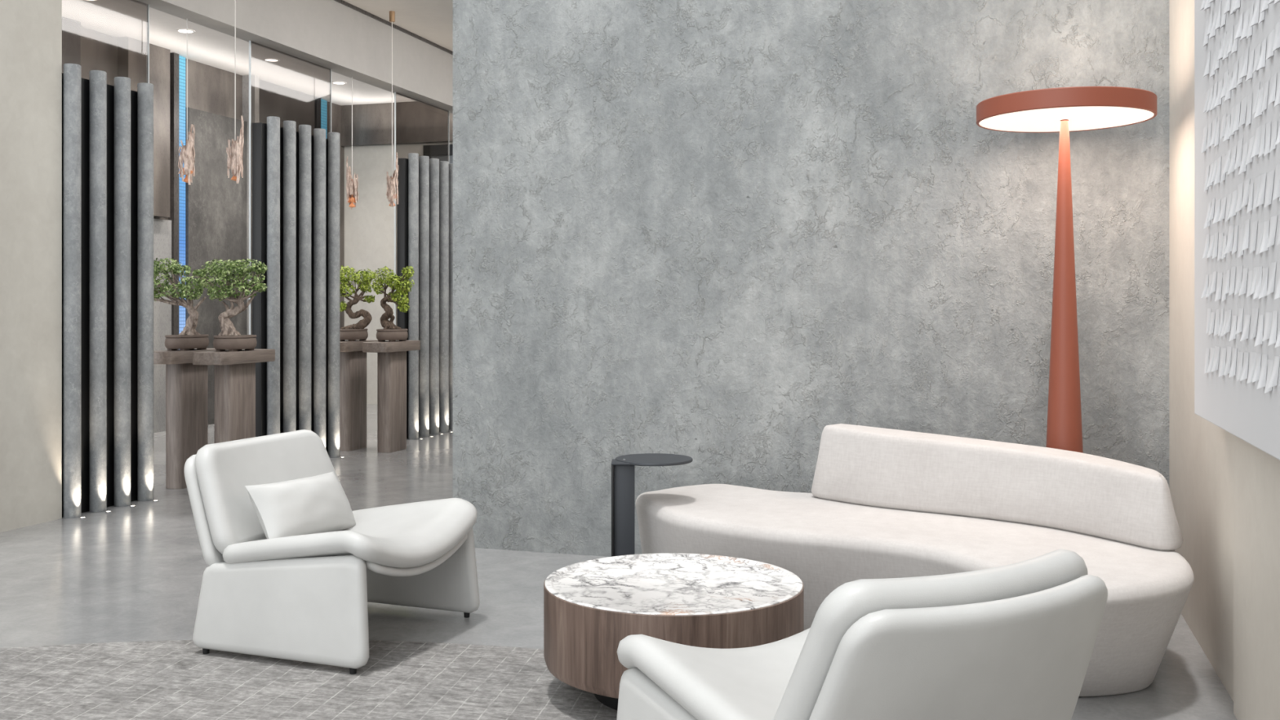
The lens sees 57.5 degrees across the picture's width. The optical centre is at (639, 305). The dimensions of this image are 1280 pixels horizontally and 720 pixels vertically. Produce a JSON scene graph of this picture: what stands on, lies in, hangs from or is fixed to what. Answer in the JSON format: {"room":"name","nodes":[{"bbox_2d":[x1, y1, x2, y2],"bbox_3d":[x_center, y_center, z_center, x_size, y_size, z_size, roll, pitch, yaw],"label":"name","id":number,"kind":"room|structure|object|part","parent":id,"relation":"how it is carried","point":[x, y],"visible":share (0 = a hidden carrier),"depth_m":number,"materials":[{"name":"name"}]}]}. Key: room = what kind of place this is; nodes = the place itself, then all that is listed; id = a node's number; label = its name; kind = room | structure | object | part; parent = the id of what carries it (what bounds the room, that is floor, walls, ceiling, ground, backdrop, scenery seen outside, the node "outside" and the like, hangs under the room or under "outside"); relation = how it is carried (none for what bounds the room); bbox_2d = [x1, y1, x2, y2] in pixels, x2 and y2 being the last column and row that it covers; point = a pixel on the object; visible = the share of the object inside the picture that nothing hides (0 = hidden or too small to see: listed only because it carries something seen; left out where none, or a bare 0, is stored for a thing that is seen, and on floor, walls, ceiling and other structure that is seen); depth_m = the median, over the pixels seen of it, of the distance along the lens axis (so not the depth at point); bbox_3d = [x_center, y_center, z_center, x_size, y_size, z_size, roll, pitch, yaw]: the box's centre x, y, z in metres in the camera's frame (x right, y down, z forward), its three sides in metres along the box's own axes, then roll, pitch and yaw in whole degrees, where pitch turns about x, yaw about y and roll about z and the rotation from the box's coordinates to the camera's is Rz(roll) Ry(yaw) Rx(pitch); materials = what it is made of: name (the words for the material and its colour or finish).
{"room":"hotel lobby","nodes":[
{"label":"hotel lobby","id":0,"kind":"room"},
{"bbox_2d":[0,0,62,532],"bbox_3d":[-4.688,-1.050,3.030,0.250,4.600,8.048,0,0,17],"label":"wall","id":1,"kind":"structure","parent":0,"point":[31,30],"depth_m":6.62,"materials":[{"name":"beige paint"}]},
{"bbox_2d":[130,0,453,113],"bbox_3d":[-2.383,-2.260,10.352,0.200,0.540,7.800,0,0,17],"label":"beam","id":2,"kind":"structure","parent":1,"relation":"attached to","point":[327,34],"depth_m":9.62,"materials":[{"name":"paint"}]},
{"bbox_2d":[80,26,344,328],"bbox_3d":[-5.003,-0.640,11.154,0.200,3.780,7.800,0,0,17],"label":"wall","id":3,"kind":"structure","parent":0,"point":[211,89],"depth_m":12.27,"materials":[{"name":"grey paint"}]},
{"bbox_2d":[62,16,80,73],"bbox_3d":[-5.479,-0.640,9.052,0.120,3.780,2.900,0,0,17],"label":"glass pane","id":4,"kind":"structure","parent":3,"relation":"attached to","point":[71,28],"depth_m":10.32,"materials":[{"name":"glass"}]},
{"bbox_2d":[117,36,169,217],"bbox_3d":[-4.794,-1.700,11.289,0.120,1.660,0.580,0,0,17],"label":"wall panel","id":5,"kind":"object","parent":3,"relation":"attached to","point":[131,52],"visible":0.57,"depth_m":11.37,"materials":[{"name":"brown metal"}]},
{"bbox_2d":[153,218,171,432],"bbox_3d":[-4.811,0.200,11.352,0.050,2.100,0.690,0,0,17],"label":"wall panel","id":6,"kind":"object","parent":3,"relation":"attached to","point":[162,228],"visible":0.21,"depth_m":11.53,"materials":[{"name":"concrete"}]},
{"bbox_2d":[168,52,178,334],"bbox_3d":[-4.687,-0.640,11.724,0.070,3.780,0.075,0,0,17],"label":"trim","id":7,"kind":"structure","parent":3,"relation":"attached to","point":[174,57],"depth_m":11.69,"materials":[{"name":"metal"}]},
{"bbox_2d":[178,55,185,333],"bbox_3d":[-4.662,-0.645,11.824,0.040,3.750,0.120,0,0,17],"label":"light strip","id":8,"kind":"object","parent":3,"relation":"attached to","point":[181,60],"visible":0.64,"depth_m":11.82,"materials":[{"name":"blue"}]},
{"bbox_2d":[185,106,246,424],"bbox_3d":[-4.493,-0.385,12.373,0.060,3.270,0.970,0,0,17],"label":"wall panel","id":9,"kind":"object","parent":3,"relation":"attached to","point":[215,206],"visible":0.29,"depth_m":12.28,"materials":[{"name":"concrete"}]},
{"bbox_2d":[242,75,258,334],"bbox_3d":[-4.292,-0.640,12.861,0.160,3.780,0.080,0,0,17],"label":"trim","id":10,"kind":"structure","parent":3,"relation":"attached to","point":[255,78],"depth_m":12.83,"materials":[{"name":"metal"}]},
{"bbox_2d":[258,79,315,135],"bbox_3d":[-4.147,-0.640,13.522,0.050,3.780,1.270,0,0,17],"label":"glass pane","id":11,"kind":"object","parent":3,"relation":"attached to","point":[275,100],"visible":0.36,"depth_m":13.54,"materials":[{"name":"glass"}]},
{"bbox_2d":[315,96,320,128],"bbox_3d":[-3.934,-0.640,14.181,0.070,3.780,0.095,0,0,17],"label":"trim","id":12,"kind":"structure","parent":3,"relation":"attached to","point":[317,100],"depth_m":14.15,"materials":[{"name":"black"}]},
{"bbox_2d":[320,98,327,138],"bbox_3d":[-3.900,-0.645,14.312,0.040,3.750,0.155,0,0,17],"label":"light strip","id":13,"kind":"object","parent":3,"relation":"attached to","point":[323,103],"visible":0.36,"depth_m":14.33,"materials":[{"name":"blue"}]},
{"bbox_2d":[62,0,453,105],"bbox_3d":[-2.425,-2.605,10.521,5.600,0.150,8.100,0,0,17],"label":"ceiling","id":14,"kind":"structure","parent":0,"point":[432,20],"depth_m":11.01,"materials":[{"name":"paint"}]},
{"bbox_2d":[175,28,195,33],"bbox_3d":[-4.186,-2.526,10.747,0.170,0.008,0.170,0,0,17],"label":"recessed light","id":15,"kind":"object","parent":14,"relation":"in","point":[180,30],"visible":0.98,"depth_m":10.73,"materials":[{"name":"paint"}]},
{"bbox_2d":[177,18,195,185],"bbox_3d":[-3.146,-1.681,8.099,0.109,1.697,0.111,0,0,17],"label":"pendant lamp","id":16,"kind":"object","parent":14,"relation":"hanging from","point":[186,156],"visible":1,"depth_m":8.07,"materials":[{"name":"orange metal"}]},
{"bbox_3d":[-3.146,-1.044,8.099,0.109,0.421,0.111,0,0,17],"label":"lamp shade","id":17,"kind":"part","parent":16,"relation":"part of","materials":[{"name":"brown wood"}]},
{"bbox_3d":[-3.142,-1.746,8.095,0.007,1.392,0.006,0,0,17],"label":"cord","id":18,"kind":"part","parent":16,"relation":"part of","materials":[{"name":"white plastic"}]},
{"bbox_3d":[-3.137,-0.975,8.092,0.073,0.250,0.077,0,0,17],"label":"bulb","id":19,"kind":"part","parent":16,"relation":"part of","materials":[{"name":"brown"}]},
{"bbox_2d":[226,0,244,183],"bbox_3d":[-2.768,-1.680,7.982,0.112,1.700,0.113,0,0,40],"label":"pendant lamp","id":20,"kind":"object","parent":14,"relation":"hanging from","point":[234,152],"visible":1,"depth_m":7.96,"materials":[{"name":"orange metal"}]},
{"bbox_3d":[-2.772,-0.975,7.976,0.077,0.250,0.072,0,0,17],"label":"bulb","id":21,"kind":"part","parent":20,"relation":"part of","materials":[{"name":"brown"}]},
{"bbox_3d":[-2.769,-1.064,7.985,0.115,0.467,0.112,0,0,17],"label":"lamp shade","id":22,"kind":"part","parent":20,"relation":"part of","materials":[{"name":"brown wood"}]},
{"bbox_3d":[-2.769,-1.746,7.981,0.007,1.392,0.006,0,0,17],"label":"cord","id":23,"kind":"part","parent":20,"relation":"part of","materials":[{"name":"white plastic"}]},
{"bbox_2d":[262,57,279,62],"bbox_3d":[-3.797,-2.526,12.019,0.170,0.008,0.170,0,0,17],"label":"recessed light","id":24,"kind":"object","parent":14,"relation":"in","point":[268,60],"visible":1,"depth_m":12.02,"materials":[{"name":"paint"}]},
{"bbox_2d":[331,80,346,84],"bbox_3d":[-3.419,-2.526,13.252,0.170,0.008,0.170,0,0,17],"label":"recessed light","id":25,"kind":"object","parent":14,"relation":"in","point":[339,82],"visible":0.98,"depth_m":13.25,"materials":[{"name":"paint"}]},
{"bbox_2d":[346,76,359,209],"bbox_3d":[-2.506,-1.683,10.165,0.109,1.693,0.104,0,0,-24],"label":"pendant lamp","id":26,"kind":"object","parent":14,"relation":"hanging from","point":[352,187],"visible":0.87,"depth_m":10.16,"materials":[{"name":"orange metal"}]},
{"bbox_3d":[-2.513,-0.975,10.168,0.072,0.250,0.077,0,0,17],"label":"bulb","id":27,"kind":"part","parent":26,"relation":"part of","materials":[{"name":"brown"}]},
{"bbox_3d":[-2.508,-1.746,10.165,0.007,1.392,0.006,0,0,17],"label":"cord","id":28,"kind":"part","parent":26,"relation":"part of","materials":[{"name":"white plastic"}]},
{"bbox_3d":[-2.509,-1.067,10.169,0.112,0.461,0.105,0,0,17],"label":"lamp shade","id":29,"kind":"part","parent":26,"relation":"part of","materials":[{"name":"brown wood"}]},
{"bbox_2d":[386,10,398,206],"bbox_3d":[-2.133,-1.688,10.050,0.111,1.684,0.102,0,0,17],"label":"pendant lamp","id":30,"kind":"object","parent":14,"relation":"hanging from","point":[392,181],"visible":1,"depth_m":10.03,"materials":[{"name":"gold metal"}]},
{"bbox_3d":[-2.133,-1.083,10.050,0.111,0.473,0.102,0,0,17],"label":"lamp shade","id":31,"kind":"part","parent":30,"relation":"part of","materials":[{"name":"brown wood"}]},
{"bbox_3d":[-2.135,-1.746,10.051,0.007,1.392,0.006,0,0,17],"label":"cord","id":32,"kind":"part","parent":30,"relation":"part of","materials":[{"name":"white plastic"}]},
{"bbox_2d":[344,142,453,404],"bbox_3d":[-1.345,-0.640,14.217,5.500,3.780,0.200,0,0,17],"label":"wall","id":33,"kind":"structure","parent":0,"point":[369,226],"depth_m":14.74,"materials":[{"name":"beige paint"}]},
{"bbox_2d":[333,0,453,54],"bbox_3d":[-2.248,-2.518,10.415,0.020,0.025,7.600,0,0,17],"label":"trim","id":34,"kind":"structure","parent":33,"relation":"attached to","point":[345,3],"depth_m":10.48,"materials":[{"name":"metal"}]},
{"bbox_2d":[341,101,453,146],"bbox_3d":[-1.267,-2.275,14.047,5.250,0.510,0.080,0,0,17],"label":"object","id":35,"kind":"structure","parent":33,"relation":"attached to","point":[416,122],"depth_m":14.56,"materials":[{"name":"brown metal"}]},
{"bbox_2d":[422,144,453,164],"bbox_3d":[-2.102,-0.365,14.308,1.200,3.230,0.070,0,0,17],"label":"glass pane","id":36,"kind":"structure","parent":33,"relation":"in","point":[440,152],"depth_m":14.39,"materials":[{"name":"black"}]},
{"bbox_3d":[-2.101,-0.300,14.310,1.000,3.100,0.025,0,0,17],"label":"pane","id":37,"kind":"part","parent":36,"relation":"part of","materials":[{"name":"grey glass"}]},
{"bbox_2d":[0,404,1237,719],"bbox_3d":[-1.750,1.310,6.236,9.400,0.120,15.900,0,0,17],"label":"floor","id":38,"kind":"structure","parent":0,"point":[126,573],"depth_m":5.16,"materials":[{"name":"concrete"}]},
{"bbox_2d":[62,63,80,518],"bbox_3d":[-3.354,-0.085,6.891,0.096,2.670,0.096,0,0,33],"label":"column","id":39,"kind":"structure","parent":38,"relation":"on","point":[71,72],"depth_m":6.85,"materials":[{"name":"concrete"}]},
{"bbox_2d":[88,70,106,512],"bbox_3d":[-3.293,-0.085,7.089,0.096,2.670,0.096,0,0,-42],"label":"column","id":40,"kind":"structure","parent":38,"relation":"on","point":[97,78],"depth_m":7.05,"materials":[{"name":"concrete"}]},
{"bbox_2d":[62,73,137,517],"bbox_3d":[-3.338,-0.060,7.237,0.081,2.620,0.775,0,0,17],"label":"panel","id":41,"kind":"object","parent":38,"relation":"on","point":[84,82],"visible":0.24,"depth_m":7.23,"materials":[{"name":"black paint"}]},
{"bbox_2d":[114,76,130,506],"bbox_3d":[-3.233,-0.085,7.287,0.096,2.670,0.096,0,0,-26],"label":"column","id":42,"kind":"structure","parent":38,"relation":"on","point":[122,84],"depth_m":7.24,"materials":[{"name":"concrete"}]},
{"bbox_2d":[137,82,153,501],"bbox_3d":[-3.172,-0.085,7.485,0.096,2.670,0.096,0,0,-11],"label":"column","id":43,"kind":"structure","parent":38,"relation":"on","point":[144,91],"depth_m":7.44,"materials":[{"name":"concrete"}]},
{"bbox_2d":[146,4,149,83],"bbox_3d":[-3.381,-0.370,7.303,0.014,3.240,0.875,0,0,17],"label":"glass pane","id":44,"kind":"object","parent":38,"relation":"on","point":[148,5],"visible":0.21,"depth_m":7.72,"materials":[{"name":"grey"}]},
{"bbox_2d":[153,348,227,488],"bbox_3d":[-3.142,0.780,8.095,0.244,0.940,0.650,0,0,17],"label":"pedestal","id":45,"kind":"object","parent":38,"relation":"on","point":[186,383],"visible":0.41,"depth_m":7.95,"materials":[{"name":"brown wood"}]},
{"bbox_2d":[153,257,208,351],"bbox_3d":[-3.241,-0.012,8.125,0.468,0.642,0.356,0,0,17],"label":"bonsai tree","id":46,"kind":"object","parent":45,"relation":"on","point":[188,338],"visible":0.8,"depth_m":8.06,"materials":[{"name":"green plant"}]},
{"bbox_3d":[-3.142,0.252,8.095,0.236,0.093,0.356,0,0,17],"label":"pot","id":47,"kind":"part","parent":46,"relation":"part of","materials":[{"name":"brown ceramic"}]},
{"bbox_2d":[192,348,275,443],"bbox_3d":[-2.769,0.780,7.981,0.244,0.940,0.650,0,0,17],"label":"pedestal","id":48,"kind":"object","parent":38,"relation":"on","point":[234,371],"visible":0.77,"depth_m":7.85,"materials":[{"name":"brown wood"}]},
{"bbox_2d":[191,258,267,351],"bbox_3d":[-2.801,-0.007,7.970,0.497,0.634,0.320,0,0,-19],"label":"bonsai tree","id":49,"kind":"object","parent":48,"relation":"on","point":[229,338],"visible":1,"depth_m":7.94,"materials":[{"name":"green plant"}]},
{"bbox_3d":[-2.769,0.252,7.981,0.236,0.093,0.356,0,0,17],"label":"pot","id":50,"kind":"part","parent":49,"relation":"part of","materials":[{"name":"brown ceramic"}]},
{"bbox_2d":[266,115,279,435],"bbox_3d":[-2.767,-0.085,8.806,0.096,2.670,0.096,0,0,-40],"label":"column","id":51,"kind":"structure","parent":38,"relation":"on","point":[273,122],"depth_m":8.77,"materials":[{"name":"concrete"}]},
{"bbox_2d":[283,120,296,432],"bbox_3d":[-2.706,-0.085,9.007,0.096,2.670,0.096,0,0,-25],"label":"column","id":52,"kind":"structure","parent":38,"relation":"on","point":[289,126],"depth_m":8.96,"materials":[{"name":"concrete"}]},
{"bbox_2d":[252,122,328,453],"bbox_3d":[-2.726,-0.060,9.236,0.081,2.620,1.015,0,0,17],"label":"panel","id":53,"kind":"object","parent":38,"relation":"on","point":[259,129],"visible":0.36,"depth_m":8.97,"materials":[{"name":"black paint"}]},
{"bbox_2d":[248,40,331,334],"bbox_3d":[-2.769,-0.370,9.301,0.014,3.240,1.115,0,0,17],"label":"glass pane","id":54,"kind":"object","parent":38,"relation":"on","point":[250,42],"visible":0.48,"depth_m":8.77,"materials":[{"name":"grey"}]},
{"bbox_2d":[298,124,311,430],"bbox_3d":[-2.644,-0.085,9.208,0.096,2.670,0.096,0,0,-9],"label":"column","id":55,"kind":"structure","parent":38,"relation":"on","point":[304,131],"depth_m":9.16,"materials":[{"name":"concrete"}]},
{"bbox_2d":[0,640,617,719],"bbox_3d":[-2.195,1.248,0.606,5.877,0.004,8.020,0,0,17],"label":"rug","id":56,"kind":"object","parent":38,"relation":"on","point":[148,680],"visible":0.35,"depth_m":3.82,"materials":[{"name":"grey carpet"}]},
{"bbox_2d":[183,429,479,674],"bbox_3d":[-1.183,0.879,4.444,0.913,0.733,0.816,0,0,21],"label":"armchair","id":57,"kind":"object","parent":56,"relation":"on","point":[302,597],"visible":0.94,"depth_m":4.16,"materials":[{"name":"white leather"}]},
{"bbox_3d":[-1.441,0.710,4.545,0.253,0.395,0.771,0,0,21],"label":"backrest","id":58,"kind":"part","parent":57,"relation":"part of","materials":[{"name":"white leather"}]},
{"bbox_3d":[-1.258,1.039,4.073,0.735,0.378,0.072,0,0,21],"label":"panel","id":59,"kind":"part","parent":57,"relation":"part of","materials":[{"name":"white leather"}]},
{"bbox_2d":[244,471,355,538],"bbox_3d":[-1.274,0.768,4.431,0.185,0.230,0.524,0,0,21],"label":"throw pillow","id":60,"kind":"object","parent":57,"relation":"on","point":[318,504],"visible":0.97,"depth_m":4.33,"materials":[{"name":"white fabric"}]},
{"bbox_3d":[-1.060,0.879,4.396,0.649,0.221,0.794,0,0,21],"label":"seat","id":61,"kind":"part","parent":57,"relation":"part of","materials":[{"name":"white leather"}]},
{"bbox_3d":[-0.986,1.039,4.766,0.735,0.378,0.072,0,0,21],"label":"panel","id":62,"kind":"part","parent":57,"relation":"part of","materials":[{"name":"white leather"}]},
{"bbox_2d":[543,553,804,710],"bbox_3d":[0.108,1.067,3.775,0.836,0.357,0.836,0,0,17],"label":"coffee table","id":63,"kind":"object","parent":56,"relation":"on","point":[708,601],"visible":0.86,"depth_m":3.55,"materials":[{"name":"brown wood"}]},
{"bbox_2d":[616,548,1107,719],"bbox_3d":[0.487,0.879,2.601,0.816,0.733,0.913,0,0,-30],"label":"armchair","id":64,"kind":"object","parent":56,"relation":"on","point":[1016,641],"visible":1,"depth_m":2.25,"materials":[{"name":"white leather"}]},
{"bbox_3d":[0.132,1.039,2.472,0.072,0.378,0.735,0,0,-30],"label":"panel","id":65,"kind":"part","parent":64,"relation":"part of","materials":[{"name":"white leather"}]},
{"bbox_3d":[0.421,0.879,2.715,0.794,0.221,0.649,0,0,-30],"label":"seat","id":66,"kind":"part","parent":64,"relation":"part of","materials":[{"name":"white leather"}]},
{"bbox_3d":[0.625,0.710,2.361,0.771,0.395,0.253,0,0,-30],"label":"backrest","id":67,"kind":"part","parent":64,"relation":"part of","materials":[{"name":"white leather"}]},
{"bbox_2d":[313,128,325,447],"bbox_3d":[-2.583,-0.085,9.409,0.096,2.670,0.096,0,0,6],"label":"column","id":68,"kind":"structure","parent":38,"relation":"on","point":[319,134],"depth_m":9.37,"materials":[{"name":"concrete"}]},
{"bbox_2d":[328,132,339,457],"bbox_3d":[-2.521,-0.085,9.610,0.096,2.670,0.096,0,0,22],"label":"column","id":69,"kind":"structure","parent":38,"relation":"on","point":[333,137],"depth_m":9.57,"materials":[{"name":"concrete"}]},
{"bbox_2d":[339,339,377,451],"bbox_3d":[-2.508,0.780,10.165,0.244,0.940,0.650,0,0,17],"label":"pedestal","id":70,"kind":"object","parent":38,"relation":"on","point":[353,361],"visible":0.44,"depth_m":10.04,"materials":[{"name":"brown wood"}]},
{"bbox_2d":[339,265,375,341],"bbox_3d":[-2.515,-0.019,10.167,0.372,0.656,0.306,0,0,-31],"label":"bonsai tree","id":71,"kind":"object","parent":70,"relation":"on","point":[353,332],"visible":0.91,"depth_m":10.14,"materials":[{"name":"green plant"}]},
{"bbox_3d":[-2.508,0.252,10.165,0.236,0.093,0.356,0,0,17],"label":"pot","id":72,"kind":"part","parent":71,"relation":"part of","materials":[{"name":"brown ceramic"}]},
{"bbox_2d":[362,340,420,453],"bbox_3d":[-2.135,0.780,10.051,0.244,0.940,0.650,0,0,17],"label":"pedestal","id":73,"kind":"object","parent":38,"relation":"on","point":[391,356],"visible":0.95,"depth_m":9.91,"materials":[{"name":"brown wood"}]},
{"bbox_2d":[371,266,414,342],"bbox_3d":[-2.125,-0.016,10.056,0.348,0.651,0.299,0,0,-29],"label":"bonsai tree","id":74,"kind":"object","parent":73,"relation":"on","point":[390,332],"visible":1,"depth_m":10.02,"materials":[{"name":"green plant"}]},
{"bbox_3d":[-2.135,0.252,10.051,0.236,0.093,0.356,0,0,17],"label":"pot","id":75,"kind":"part","parent":74,"relation":"part of","materials":[{"name":"brown ceramic"}]},
{"bbox_2d":[396,158,408,439],"bbox_3d":[-2.079,-0.060,11.349,0.081,2.620,1.015,0,0,17],"label":"panel","id":76,"kind":"object","parent":38,"relation":"on","point":[402,178],"visible":0.16,"depth_m":10.87,"materials":[{"name":"black paint"}]},
{"bbox_2d":[408,152,418,439],"bbox_3d":[-2.120,-0.085,10.920,0.096,2.670,0.096,0,0,-8],"label":"column","id":77,"kind":"structure","parent":38,"relation":"on","point":[413,158],"depth_m":10.88,"materials":[{"name":"concrete"}]},
{"bbox_2d":[394,92,448,324],"bbox_3d":[-2.122,-0.370,11.415,0.014,3.240,1.115,0,0,17],"label":"glass pane","id":78,"kind":"object","parent":38,"relation":"on","point":[394,92],"visible":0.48,"depth_m":10.88,"materials":[{"name":"grey"}]},
{"bbox_2d":[418,155,429,436],"bbox_3d":[-2.059,-0.085,11.120,0.096,2.670,0.096,0,0,8],"label":"column","id":79,"kind":"structure","parent":38,"relation":"on","point":[424,161],"depth_m":11.08,"materials":[{"name":"concrete"}]},
{"bbox_2d":[429,158,439,434],"bbox_3d":[-1.997,-0.085,11.321,0.096,2.670,0.096,0,0,23],"label":"column","id":80,"kind":"structure","parent":38,"relation":"on","point":[433,162],"depth_m":11.28,"materials":[{"name":"concrete"}]},
{"bbox_2d":[439,160,448,432],"bbox_3d":[-1.936,-0.085,11.522,0.096,2.670,0.096,0,0,39],"label":"column","id":81,"kind":"structure","parent":38,"relation":"on","point":[443,165],"depth_m":11.48,"materials":[{"name":"concrete"}]},
{"bbox_2d":[448,163,453,430],"bbox_3d":[-1.874,-0.085,11.723,0.096,2.670,0.096,0,0,-36],"label":"column","id":82,"kind":"structure","parent":38,"relation":"on","point":[451,165],"depth_m":11.68,"materials":[{"name":"concrete"}]},
{"bbox_2d":[611,453,693,556],"bbox_3d":[-0.001,0.948,4.918,0.450,0.604,0.415,0,0,0],"label":"side table","id":83,"kind":"object","parent":38,"relation":"on","point":[623,467],"visible":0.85,"depth_m":4.86,"materials":[{"name":"grey metal"}]},
{"bbox_3d":[-0.066,0.952,4.860,0.088,0.580,0.010,0,0,0],"label":"post","id":84,"kind":"part","parent":83,"relation":"part of","materials":[{"name":"grey metal"}]},
{"bbox_2d":[635,423,1194,696],"bbox_3d":[0.988,0.884,4.544,1.105,0.732,2.335,0,0,-44],"label":"sofa","id":85,"kind":"object","parent":38,"relation":"on","point":[882,503],"visible":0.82,"depth_m":4.33,"materials":[{"name":"white fabric"}]},
{"bbox_3d":[1.395,0.674,4.616,0.420,0.313,1.576,0,0,-43],"label":"backrest","id":86,"kind":"part","parent":85,"relation":"part of","materials":[{"name":"white fabric"}]},
{"bbox_2d":[976,86,1156,453],"bbox_3d":[1.728,0.211,4.750,0.690,2.078,0.690,0,0,17],"label":"floor lamp","id":87,"kind":"object","parent":38,"relation":"on","point":[1063,110],"visible":0.73,"depth_m":4.70,"materials":[{"name":"red metal"}]},
{"bbox_3d":[1.728,0.247,4.750,0.218,2.005,0.218,0,0,17],"label":"stem","id":88,"kind":"part","parent":87,"relation":"part of","materials":[{"name":"red metal"}]},
{"bbox_3d":[1.728,-0.790,4.750,0.690,0.075,0.690,0,0,17],"label":"lamp shade","id":89,"kind":"part","parent":87,"relation":"part of","materials":[{"name":"red metal"}]},
{"bbox_2d":[978,106,1154,132],"bbox_3d":[1.728,-0.758,4.750,0.668,0.005,0.668,0,0,4],"label":"diffuser","id":90,"kind":"object","parent":87,"relation":"attached to","point":[1002,118],"depth_m":4.70,"materials":[{"name":"white plastic"}]},
{"bbox_2d":[453,0,1168,556],"bbox_3d":[0.842,-1.050,5.651,3.700,4.600,0.300,0,0,17],"label":"wall","id":91,"kind":"structure","parent":0,"point":[722,235],"depth_m":5.56,"materials":[{"name":"concrete"}]},
{"bbox_2d":[1168,0,1279,719],"bbox_3d":[1.230,-1.050,1.192,0.270,4.600,8.000,0,0,17],"label":"wall","id":92,"kind":"structure","parent":0,"point":[1224,490],"depth_m":4.05,"materials":[{"name":"beige paint"}]},
{"bbox_2d":[1194,0,1279,460],"bbox_3d":[1.465,-0.569,2.562,0.083,1.862,2.762,0,0,17],"label":"wall art","id":93,"kind":"object","parent":92,"relation":"attached to","point":[1237,42],"visible":1,"depth_m":3.15,"materials":[{"name":"white"}]}
]}

